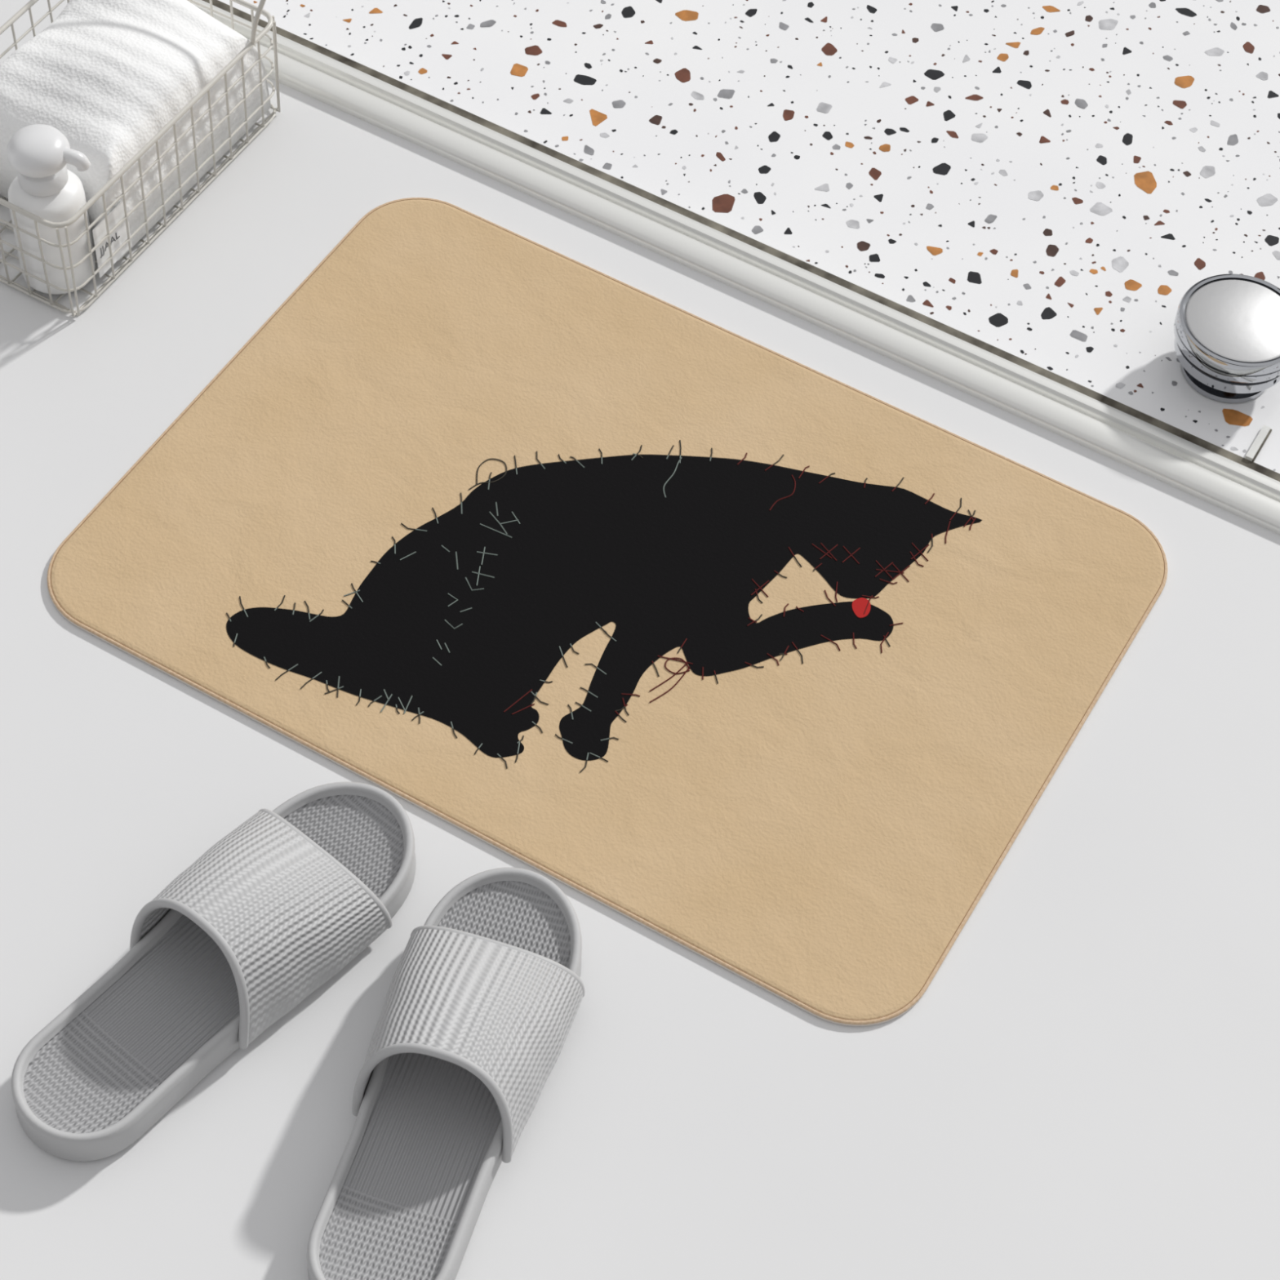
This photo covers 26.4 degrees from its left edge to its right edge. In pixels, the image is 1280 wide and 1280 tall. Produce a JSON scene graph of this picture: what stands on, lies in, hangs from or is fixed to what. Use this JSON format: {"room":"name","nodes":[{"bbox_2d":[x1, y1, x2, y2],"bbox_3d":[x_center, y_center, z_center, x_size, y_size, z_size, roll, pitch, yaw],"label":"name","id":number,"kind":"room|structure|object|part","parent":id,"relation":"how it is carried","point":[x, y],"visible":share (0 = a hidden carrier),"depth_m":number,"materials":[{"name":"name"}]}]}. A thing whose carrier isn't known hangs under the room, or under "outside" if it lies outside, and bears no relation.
{"room":"bathroom","nodes":[
{"label":"bathroom","id":0,"kind":"room"},
{"bbox_2d":[0,0,1279,1279],"bbox_3d":[-0.058,0.629,1.222,3.800,0.030,1.987,26,56,15],"label":"floor","id":1,"kind":"structure","parent":0,"point":[1086,1084],"depth_m":1.54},
{"bbox_2d":[0,0,280,316],"bbox_3d":[-0.369,-0.366,1.825,0.156,0.144,0.245,26,56,15],"label":"wire basket","id":2,"kind":"object","parent":1,"relation":"on","point":[255,39],"visible":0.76,"depth_m":1.82,"materials":[{"name":"white metal"}]},
{"bbox_2d":[6,124,95,293],"bbox_3d":[-0.384,-0.281,1.774,0.049,0.120,0.051,-30,61,-23],"label":"pump bottle","id":3,"kind":"object","parent":2,"relation":"in","point":[43,186],"visible":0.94,"depth_m":1.75,"materials":[{"name":"white plastic"}]},
{"bbox_2d":[92,198,132,277],"bbox_3d":[-0.348,-0.265,1.801,0.001,0.044,0.035,26,56,15],"label":"label","id":4,"kind":"object","parent":2,"relation":"in","point":[119,235],"visible":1,"depth_m":1.80,"materials":[{"name":"white paper"}]},
{"bbox_2d":[0,0,271,261],"bbox_3d":[-0.361,-0.368,1.852,0.134,0.091,0.184,26,56,15],"label":"folded towel","id":5,"kind":"object","parent":2,"relation":"in","point":[108,75],"visible":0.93,"depth_m":1.82,"materials":[{"name":"white fabric"}]},
{"bbox_3d":[-0.314,-0.462,1.848,0.156,0.061,0.035,26,56,15],"label":"handle","id":6,"kind":"part","parent":2,"relation":"part of","materials":[{"name":"white metal"}]},
{"bbox_2d":[11,782,416,1161],"bbox_3d":[-0.230,0.165,1.487,0.102,0.077,0.276,36,59,21],"label":"slipper","id":7,"kind":"object","parent":1,"relation":"on","point":[279,905],"visible":1,"depth_m":1.48,"materials":[{"name":"grey rubber"}]},
{"bbox_2d":[306,867,584,1279],"bbox_3d":[-0.102,0.228,1.448,0.102,0.077,0.276,16,54,8],"label":"slipper","id":8,"kind":"object","parent":1,"relation":"on","point":[483,998],"visible":1,"depth_m":1.44,"materials":[{"name":"grey rubber"}]},
{"bbox_2d":[47,197,1167,1026],"bbox_3d":[-0.015,-0.045,1.699,0.599,0.005,0.425,26,56,15],"label":"bath mat","id":9,"kind":"object","parent":1,"relation":"on","point":[769,663],"visible":1,"depth_m":1.68,"materials":[{"name":"fabric"}]},
{"bbox_2d":[226,454,982,760],"bbox_3d":[-0.020,-0.039,1.692,0.357,0.001,0.332,26,56,15],"label":"print","id":10,"kind":"object","parent":9,"relation":"on","point":[604,544],"depth_m":1.69},
{"bbox_2d":[191,0,1279,534],"bbox_3d":[0.448,-0.070,1.746,3.800,0.015,0.045,26,56,15],"label":"door track","id":11,"kind":"object","parent":1,"relation":"on","point":[1217,476],"visible":1,"depth_m":1.85,"materials":[{"name":"silver metal"}]},
{"bbox_2d":[217,0,1279,473],"bbox_3d":[0.877,-0.647,2.218,3.800,0.033,1.674,26,56,15],"label":"floor","id":12,"kind":"structure","parent":0,"point":[1046,184],"depth_m":1.95,"materials":[{"name":"white stone"}]},
{"bbox_2d":[1173,274,1279,403],"bbox_3d":[0.392,-0.195,1.803,0.084,0.050,0.084,26,56,15],"label":"handle","id":13,"kind":"object","parent":12,"relation":"on","point":[1227,326],"visible":1,"depth_m":1.78,"materials":[{"name":"grey metal"}]},
{"bbox_2d":[1244,424,1271,461],"bbox_3d":[0.404,-0.129,1.784,0.005,0.003,0.031,26,56,15],"label":"strip","id":14,"kind":"object","parent":12,"relation":"on","point":[1265,429],"visible":1,"depth_m":1.78,"materials":[{"name":"silver metal"}]},
{"bbox_2d":[1252,428,1271,462],"bbox_3d":[0.406,-0.127,1.784,0.001,0.002,0.031,26,56,15],"label":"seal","id":15,"kind":"object","parent":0,"point":[1270,430],"depth_m":1.78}
]}

